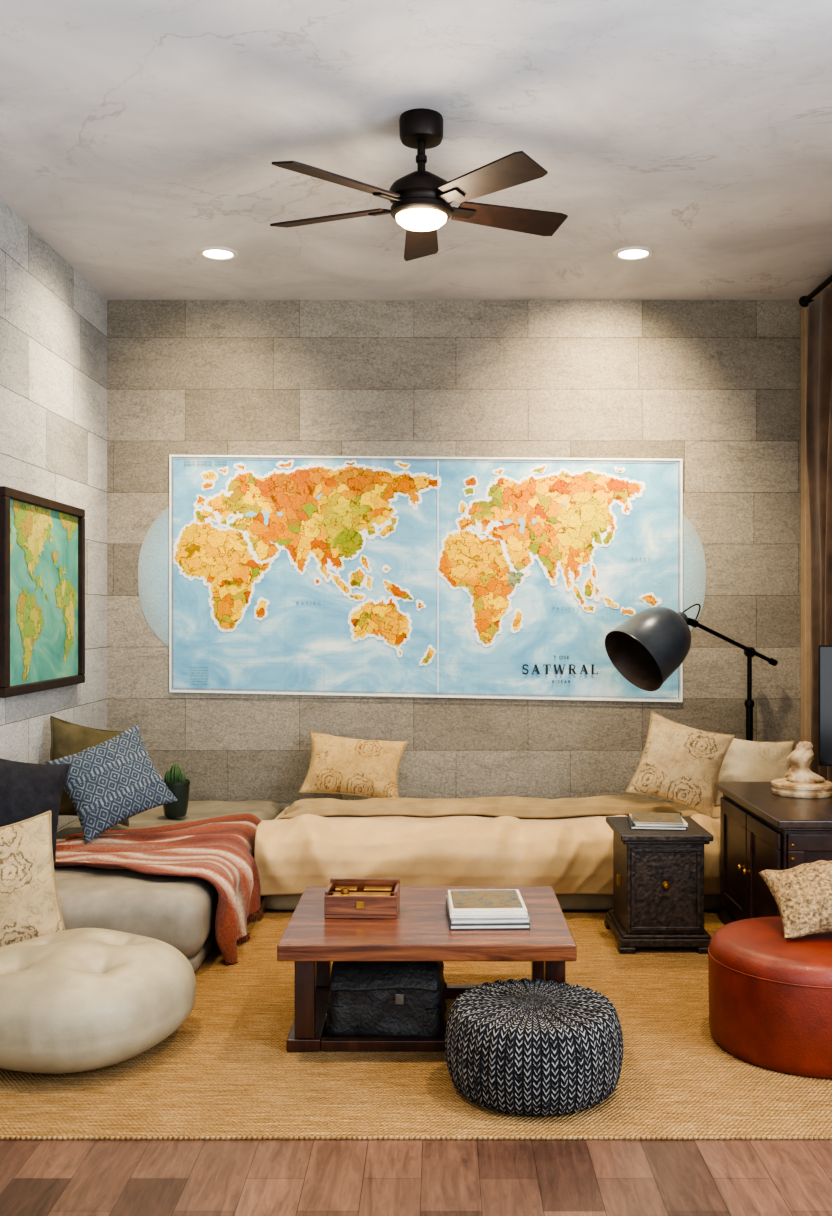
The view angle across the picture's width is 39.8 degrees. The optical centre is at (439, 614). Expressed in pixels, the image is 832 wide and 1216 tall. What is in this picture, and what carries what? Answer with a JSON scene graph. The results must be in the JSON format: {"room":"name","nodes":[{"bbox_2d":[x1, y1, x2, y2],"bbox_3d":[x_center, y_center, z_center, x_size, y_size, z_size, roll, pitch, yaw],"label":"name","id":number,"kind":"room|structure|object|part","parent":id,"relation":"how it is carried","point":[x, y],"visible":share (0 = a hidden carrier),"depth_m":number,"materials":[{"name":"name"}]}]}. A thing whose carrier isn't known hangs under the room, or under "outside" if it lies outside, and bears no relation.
{"room":"living room","nodes":[
{"label":"living room","id":0,"kind":"room"},
{"bbox_2d":[0,811,64,946],"bbox_3d":[-1.430,0.921,3.692,0.502,0.565,0.131,0,0,-11],"label":"throw pillow","id":1,"kind":"object","parent":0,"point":[30,908],"visible":0.69,"depth_m":3.68,"materials":[{"name":"beige fabric"}]},
{"bbox_2d":[0,199,106,831],"bbox_3d":[-1.740,-0.196,2.620,0.100,2.808,6.440,0,0,0],"label":"wall","id":2,"kind":"structure","parent":0,"point":[53,321],"depth_m":5.01,"materials":[{"name":"stone"}]},
{"bbox_2d":[0,486,84,697],"bbox_3d":[-1.669,-0.087,4.860,0.038,0.805,0.980,0,0,0],"label":"framed map","id":3,"kind":"object","parent":2,"relation":"attached to","point":[42,540],"visible":1,"depth_m":4.80,"materials":[{"name":"teal paper"}]},
{"bbox_2d":[10,500,77,682],"bbox_3d":[-1.670,-0.090,4.860,0.001,0.723,0.904,0,0,0],"label":"print","id":4,"kind":"object","parent":3,"relation":"attached to","point":[43,534],"depth_m":4.85},
{"bbox_2d":[0,0,831,299],"bbox_3d":[0.085,-1.650,2.670,3.750,0.100,6.540,0,0,0],"label":"ceiling","id":5,"kind":"structure","parent":0,"point":[137,137],"depth_m":3.85,"materials":[{"name":"paint"}]},
{"bbox_2d":[197,246,238,259],"bbox_3d":[-0.980,-1.596,5.080,0.180,0.008,0.180,0,0,0],"label":"recessed light","id":6,"kind":"object","parent":5,"relation":"in","point":[212,252],"visible":1,"depth_m":5.07,"materials":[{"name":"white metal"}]},
{"bbox_2d":[270,108,567,260],"bbox_3d":[-0.070,-1.423,3.770,0.995,0.354,0.922,0,0,0],"label":"ceiling fan","id":7,"kind":"object","parent":5,"relation":"hanging from","point":[421,200],"visible":1,"depth_m":3.64,"materials":[{"name":"brown wood"}]},
{"bbox_3d":[-0.361,-1.319,3.822,0.400,0.040,0.127,0,0,22],"label":"blade","id":8,"kind":"part","parent":7,"relation":"part of","materials":[{"name":"brown wood"}]},
{"bbox_3d":[-0.307,-1.319,3.485,0.405,0.040,0.127,0,0,-41],"label":"blade","id":9,"kind":"part","parent":7,"relation":"part of","materials":[{"name":"brown wood"}]},
{"bbox_3d":[-0.069,-1.319,4.027,0.127,0.040,0.407,0,0,0],"label":"blade","id":10,"kind":"part","parent":7,"relation":"part of","materials":[{"name":"brown wood"}]},
{"bbox_3d":[-0.060,-1.264,3.700,0.166,0.035,0.166,0,0,0],"label":"lamp glass","id":11,"kind":"part","parent":7,"relation":"part of","materials":[{"name":"white glass"}]},
{"bbox_3d":[0.152,-1.319,3.481,0.127,0.040,0.360,0,0,-44],"label":"blade","id":12,"kind":"part","parent":7,"relation":"part of","materials":[{"name":"brown wood"}]},
{"bbox_3d":[0.230,-1.319,3.823,0.380,0.040,0.127,0,0,-23],"label":"blade","id":13,"kind":"part","parent":7,"relation":"part of","materials":[{"name":"brown wood"}]},
{"bbox_2d":[613,246,653,259],"bbox_3d":[0.854,-1.596,5.080,0.180,0.008,0.180,0,0,0],"label":"recessed light","id":14,"kind":"object","parent":5,"relation":"in","point":[635,252],"visible":1,"depth_m":5.07,"materials":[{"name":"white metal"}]},
{"bbox_2d":[0,896,831,1215],"bbox_3d":[0.085,1.259,2.670,3.750,0.102,6.540,0,0,0],"label":"floor","id":15,"kind":"structure","parent":0,"point":[38,1177],"depth_m":2.47,"materials":[{"name":"brown wood"}]},
{"bbox_2d":[54,800,281,972],"bbox_3d":[-1.235,1.055,4.800,0.896,0.289,2.040,0,0,0],"label":"sofa","id":16,"kind":"object","parent":15,"relation":"on","point":[179,912],"visible":0.29,"depth_m":3.84,"materials":[{"name":"beige fabric"}]},
{"bbox_2d":[50,716,128,826],"bbox_3d":[-1.502,0.673,4.931,0.492,0.492,0.179,0,0,-45],"label":"throw pillow","id":17,"kind":"object","parent":16,"relation":"on","point":[67,738],"visible":0.35,"depth_m":4.86,"materials":[{"name":"green fabric"}]},
{"bbox_2d":[54,839,217,957],"bbox_3d":[-1.235,1.030,4.280,0.895,0.239,1.000,0,0,0],"label":"seat cushion","id":18,"kind":"object","parent":16,"relation":"on","point":[179,912],"depth_m":3.81,"materials":[{"name":"beige fabric"}]},
{"bbox_2d":[54,813,262,964],"bbox_3d":[-1.092,1.040,4.506,0.797,0.334,1.169,0,0,0],"label":"throw blanket","id":19,"kind":"object","parent":16,"relation":"on","point":[219,851],"visible":0.86,"depth_m":4.29,"materials":[{"name":"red fabric"}]},
{"bbox_2d":[0,758,69,867],"bbox_3d":[-1.514,0.692,4.088,0.414,0.431,0.168,0,0,-29],"label":"throw pillow","id":20,"kind":"object","parent":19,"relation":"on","point":[27,790],"visible":0.63,"depth_m":4.09,"materials":[{"name":"grey fabric"}]},
{"bbox_2d":[45,723,177,843],"bbox_3d":[-1.309,0.666,4.599,0.472,0.443,0.216,0,0,-39],"label":"throw pillow","id":21,"kind":"object","parent":19,"relation":"on","point":[110,782],"visible":0.95,"depth_m":4.54,"materials":[{"name":"blue fabric"}]},
{"bbox_2d":[56,800,281,838],"bbox_3d":[-1.235,1.036,5.305,0.896,0.229,1.030,0,0,0],"label":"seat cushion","id":22,"kind":"object","parent":16,"relation":"on","point":[197,810],"depth_m":5.38,"materials":[{"name":"beige fabric"}]},
{"bbox_2d":[163,764,189,817],"bbox_3d":[-1.205,0.796,5.240,0.132,0.238,0.132,0,0,0],"label":"potted succulent","id":23,"kind":"object","parent":16,"relation":"on","point":[175,780],"visible":0.91,"depth_m":5.20,"materials":[{"name":"green plant"}]},
{"bbox_3d":[-1.234,0.741,5.234,0.037,0.072,0.038,0,0,0],"label":"cactus stem","id":24,"kind":"part","parent":23,"relation":"part of","materials":[{"name":"green plant"}]},
{"bbox_3d":[-1.204,0.727,5.240,0.057,0.100,0.058,0,0,0],"label":"cactus stem","id":25,"kind":"part","parent":23,"relation":"part of","materials":[{"name":"green plant"}]},
{"bbox_3d":[-1.172,0.744,5.228,0.035,0.066,0.036,0,0,0],"label":"cactus stem","id":26,"kind":"part","parent":23,"relation":"part of","materials":[{"name":"green plant"}]},
{"bbox_2d":[0,913,831,1139],"bbox_3d":[0.090,1.204,3.640,3.420,0.008,1.990,0,0,0],"label":"area rug","id":27,"kind":"object","parent":15,"relation":"on","point":[227,1072],"visible":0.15,"depth_m":2.95,"materials":[{"name":"carpet"}]},
{"bbox_2d":[0,928,195,1073],"bbox_3d":[-1.034,1.057,3.220,0.649,0.285,0.644,0,0,21],"label":"floor cushion","id":28,"kind":"object","parent":27,"relation":"on","point":[78,999],"visible":1,"depth_m":2.99,"materials":[{"name":"beige fabric"}]},
{"bbox_2d":[325,961,446,1036],"bbox_3d":[-0.150,1.073,3.321,0.342,0.253,0.266,0,0,4],"label":"storage box","id":29,"kind":"object","parent":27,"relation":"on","point":[366,998],"visible":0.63,"depth_m":3.22,"materials":[{"name":"black leather"}]},
{"bbox_3d":[-0.112,1.065,3.188,0.025,0.030,0.007,0,0,4],"label":"buckle plate","id":30,"kind":"part","parent":29,"relation":"part of","materials":[{"name":"metal"}]},
{"bbox_2d":[277,886,576,1051],"bbox_3d":[-0.035,1.040,3.401,0.800,0.320,0.667,0,0,0],"label":"coffee table","id":31,"kind":"object","parent":27,"relation":"on","point":[421,931],"visible":0.56,"depth_m":3.16,"materials":[{"name":"brown wood"}]},
{"bbox_3d":[-0.372,1.045,3.188,0.055,0.240,0.055,0,0,0],"label":"leg","id":32,"kind":"part","parent":31,"relation":"part of","materials":[{"name":"brown wood"}]},
{"bbox_3d":[-0.375,1.183,3.417,0.094,0.035,0.525,0,0,0],"label":"sled rail","id":33,"kind":"part","parent":31,"relation":"part of","materials":[{"name":"brown wood"}]},
{"bbox_3d":[-0.372,1.045,3.627,0.055,0.240,0.055,0,0,0],"label":"leg","id":34,"kind":"part","parent":31,"relation":"part of","materials":[{"name":"brown wood"}]},
{"bbox_2d":[324,878,399,918],"bbox_3d":[-0.228,0.837,3.398,0.210,0.085,0.144,0,0,2],"label":"wooden box","id":35,"kind":"object","parent":31,"relation":"on","point":[358,898],"visible":1,"depth_m":3.33,"materials":[{"name":"brown wood"}]},
{"bbox_3d":[-0.279,0.807,3.372,0.024,0.012,0.024,0,0,2],"label":"ring handle","id":36,"kind":"part","parent":35,"relation":"part of","materials":[{"name":"gold metal"}]},
{"bbox_2d":[333,886,392,895],"bbox_3d":[-0.228,0.818,3.400,0.170,0.008,0.100,0,0,2],"label":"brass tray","id":37,"kind":"object","parent":35,"relation":"on","point":[337,890],"depth_m":3.41,"materials":[{"name":"gold metal"}]},
{"bbox_2d":[446,904,529,929],"bbox_3d":[0.135,0.873,3.360,0.225,0.014,0.290,0,0,-2],"label":"magazine","id":38,"kind":"object","parent":31,"relation":"on","point":[514,925],"visible":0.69,"depth_m":3.22,"materials":[{"name":"paper"}]},
{"bbox_2d":[446,895,529,923],"bbox_3d":[0.135,0.858,3.360,0.222,0.014,0.280,0,0,-3],"label":"magazine","id":39,"kind":"object","parent":38,"relation":"on","point":[453,920],"visible":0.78,"depth_m":3.22,"materials":[{"name":"paper"}]},
{"bbox_2d":[448,894,527,917],"bbox_3d":[0.135,0.845,3.360,0.218,0.010,0.265,0,0,-1],"label":"magazine","id":40,"kind":"object","parent":39,"relation":"on","point":[485,915],"visible":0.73,"depth_m":3.23,"materials":[{"name":"paper"}]},
{"bbox_2d":[448,889,526,913],"bbox_3d":[0.135,0.836,3.360,0.214,0.008,0.252,0,0,-2],"label":"magazine","id":41,"kind":"object","parent":40,"relation":"on","point":[502,900],"visible":1,"depth_m":3.34,"materials":[{"name":"paper"}]},
{"bbox_3d":[0.318,1.045,3.627,0.055,0.240,0.055,0,0,0],"label":"leg","id":42,"kind":"part","parent":31,"relation":"part of","materials":[{"name":"brown wood"}]},
{"bbox_3d":[0.318,1.045,3.188,0.055,0.240,0.055,0,0,0],"label":"leg","id":43,"kind":"part","parent":31,"relation":"part of","materials":[{"name":"brown wood"}]},
{"bbox_2d":[445,978,622,1115],"bbox_3d":[0.239,1.088,2.935,0.451,0.217,0.451,0,0,0],"label":"knitted pouf","id":44,"kind":"object","parent":27,"relation":"on","point":[539,1047],"visible":1,"depth_m":2.77,"materials":[{"name":"grey fabric"}]},
{"bbox_2d":[604,817,712,953],"bbox_3d":[0.805,0.990,4.263,0.340,0.420,0.385,0,0,0],"label":"side table","id":45,"kind":"object","parent":27,"relation":"on","point":[658,875],"visible":0.94,"depth_m":4.10,"materials":[{"name":"black wood"}]},
{"bbox_2d":[627,816,686,829],"bbox_3d":[0.805,0.773,4.280,0.200,0.012,0.220,0,0,6],"label":"magazine","id":46,"kind":"object","parent":45,"relation":"on","point":[632,826],"visible":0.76,"depth_m":4.17,"materials":[{"name":"paper"}]},
{"bbox_2d":[629,814,687,826],"bbox_3d":[0.810,0.762,4.275,0.190,0.009,0.210,0,0,3],"label":"magazine","id":47,"kind":"object","parent":46,"relation":"on","point":[685,824],"visible":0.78,"depth_m":4.17,"materials":[{"name":"paper"}]},
{"bbox_2d":[632,812,682,823],"bbox_3d":[0.805,0.754,4.270,0.180,0.007,0.200,0,0,8],"label":"magazine","id":48,"kind":"object","parent":47,"relation":"on","point":[637,817],"visible":1,"depth_m":4.24,"materials":[{"name":"paper"}]},
{"bbox_3d":[0.805,0.978,4.096,0.250,0.295,0.008,0,0,0],"label":"panel moulding","id":49,"kind":"part","parent":45,"relation":"part of","materials":[{"name":"black wood"}]},
{"bbox_2d":[708,916,831,1078],"bbox_3d":[1.040,1.050,3.235,0.559,0.299,0.559,0,0,0],"label":"round ottoman","id":50,"kind":"object","parent":27,"relation":"on","point":[770,993],"visible":0.88,"depth_m":3.04,"materials":[{"name":"leather"}]},
{"bbox_2d":[758,860,831,938],"bbox_3d":[1.110,0.801,3.270,0.357,0.199,0.224,0,0,3],"label":"throw pillow","id":51,"kind":"object","parent":50,"relation":"on","point":[802,893],"visible":1,"depth_m":3.23,"materials":[{"name":"beige fabric"}]},
{"bbox_2d":[714,782,831,924],"bbox_3d":[1.419,0.928,4.107,0.693,0.543,0.865,0,0,0],"label":"base cabinet","id":52,"kind":"object","parent":27,"relation":"on","point":[761,829],"visible":0.65,"depth_m":4.03,"materials":[{"name":"brown wood"}]},
{"bbox_3d":[1.101,0.917,4.303,0.014,0.415,0.375,0,0,0],"label":"door","id":53,"kind":"part","parent":52,"relation":"part of","materials":[{"name":"brown wood"}]},
{"bbox_3d":[1.083,0.910,4.145,0.022,0.024,0.024,0,0,0],"label":"knob","id":54,"kind":"part","parent":52,"relation":"part of","materials":[{"name":"gold metal"}]},
{"bbox_3d":[1.083,0.910,4.075,0.022,0.024,0.024,0,0,0],"label":"knob","id":55,"kind":"part","parent":52,"relation":"part of","materials":[{"name":"gold metal"}]},
{"bbox_3d":[1.101,0.917,3.917,0.014,0.415,0.375,0,0,0],"label":"door","id":56,"kind":"part","parent":52,"relation":"part of","materials":[{"name":"brown wood"}]},
{"bbox_2d":[771,741,831,797],"bbox_3d":[1.330,0.559,4.220,0.220,0.194,0.220,0,0,0],"label":"decorative sculpture","id":57,"kind":"object","parent":52,"relation":"on","point":[800,781],"visible":1,"depth_m":4.17,"materials":[{"name":"beige stone"}]},
{"bbox_3d":[1.427,0.915,3.704,0.615,0.420,0.012,0,0,0],"label":"panel","id":58,"kind":"part","parent":52,"relation":"part of","materials":[{"name":"brown wood"}]},
{"bbox_2d":[818,645,831,765],"bbox_3d":[1.634,0.387,4.375,0.370,0.540,0.120,0,0,20],"label":"television","id":59,"kind":"object","parent":52,"relation":"on","point":[824,651],"visible":1,"depth_m":4.43,"materials":[{"name":"black metal"}]},
{"bbox_2d":[265,894,721,909],"bbox_3d":[0.492,1.075,5.140,2.457,0.266,0.968,0,0,0],"label":"daybed","id":60,"kind":"object","parent":15,"relation":"on","point":[566,901],"visible":0.02,"depth_m":4.68,"materials":[{"name":"wood"}]},
{"bbox_2d":[254,803,720,895],"bbox_3d":[0.484,0.974,5.041,2.462,0.316,1.041,0,0,0],"label":"duvet","id":61,"kind":"object","parent":60,"relation":"on","point":[570,855],"visible":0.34,"depth_m":4.61,"materials":[{"name":"beige fabric"}]},
{"bbox_2d":[299,731,407,797],"bbox_3d":[-0.415,0.735,5.573,0.507,0.328,0.224,0,0,3],"label":"throw pillow","id":62,"kind":"object","parent":61,"relation":"on","point":[338,765],"visible":0.96,"depth_m":5.50,"materials":[{"name":"beige fabric"}]},
{"bbox_2d":[277,795,681,818],"bbox_3d":[0.190,0.875,5.213,1.796,0.068,0.492,0,0,0],"label":"blanket","id":63,"kind":"object","parent":61,"relation":"on","point":[514,806],"visible":1,"depth_m":5.13,"materials":[{"name":"beige fabric"}]},
{"bbox_2d":[626,711,734,816],"bbox_3d":[1.050,0.649,5.020,0.452,0.440,0.217,0,0,17],"label":"throw pillow","id":64,"kind":"object","parent":61,"relation":"on","point":[681,764],"visible":1,"depth_m":4.97,"materials":[{"name":"beige fabric"}]},
{"bbox_2d":[714,738,794,806],"bbox_3d":[1.410,0.706,5.138,0.430,0.346,0.190,0,0,-6],"label":"throw pillow","id":65,"kind":"object","parent":61,"relation":"on","point":[744,760],"visible":0.42,"depth_m":5.10,"materials":[{"name":"beige fabric"}]},
{"bbox_2d":[605,604,777,740],"bbox_3d":[1.229,0.577,5.558,1.000,1.263,0.343,0,0,-34],"label":"floor lamp","id":66,"kind":"object","parent":15,"relation":"on","point":[649,646],"visible":0.94,"depth_m":5.41,"materials":[{"name":"black metal"}]},
{"bbox_3d":[0.978,0.159,5.367,0.403,0.396,0.381,0,0,0],"label":"lamp shade","id":67,"kind":"part","parent":66,"relation":"part of","materials":[{"name":"metal"}]},
{"bbox_3d":[1.440,0.136,5.633,0.542,0.222,0.020,0,0,-30],"label":"arm","id":68,"kind":"part","parent":66,"relation":"part of","materials":[{"name":"black metal"}]},
{"bbox_3d":[1.669,0.236,5.763,0.041,0.041,0.032,0,0,-30],"label":"arm knob","id":69,"kind":"part","parent":66,"relation":"part of","materials":[{"name":"black metal"}]},
{"bbox_2d":[107,300,800,810],"bbox_3d":[0.085,-0.196,5.890,3.750,2.808,0.100,0,0,0],"label":"wall","id":70,"kind":"structure","parent":0,"point":[714,386],"depth_m":5.84,"materials":[{"name":"stone"}]},
{"bbox_2d":[138,507,705,646],"bbox_3d":[-0.091,-0.193,5.838,2.884,1.140,0.001,0,0,0],"label":"wall mural","id":71,"kind":"object","parent":70,"relation":"attached to","point":[153,564],"visible":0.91,"depth_m":5.84},
{"bbox_2d":[169,455,682,701],"bbox_3d":[-0.071,-0.185,5.828,2.600,1.254,0.008,0,0,0],"label":"map poster","id":72,"kind":"object","parent":70,"relation":"attached to","point":[392,576],"visible":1,"depth_m":5.83,"materials":[{"name":"paper"}]},
{"bbox_2d":[811,282,831,702],"bbox_3d":[1.910,-0.196,2.620,0.100,2.808,6.440,0,0,0],"label":"wall","id":73,"kind":"structure","parent":0,"point":[830,284],"depth_m":5.73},
{"bbox_2d":[801,306,810,768],"bbox_3d":[1.845,-0.196,5.800,0.030,2.808,0.080,0,0,0],"label":"trim","id":74,"kind":"structure","parent":73,"relation":"attached to","point":[805,509],"depth_m":5.76,"materials":[{"name":"brown wood"}]},
{"bbox_2d":[799,275,831,306],"bbox_3d":[1.808,-1.535,4.230,0.103,0.056,2.860,0,0,0],"label":"curtain rod","id":75,"kind":"object","parent":73,"relation":"attached to","point":[804,301],"visible":0.73,"depth_m":5.47,"materials":[{"name":"black metal"}]},
{"bbox_2d":[806,287,831,781],"bbox_3d":[1.786,-0.160,5.154,0.072,2.680,0.813,0,0,0],"label":"window curtain","id":76,"kind":"object","parent":75,"relation":"hanging from","point":[819,359],"visible":0.65,"depth_m":5.42,"materials":[{"name":"brown fabric"}]}
]}

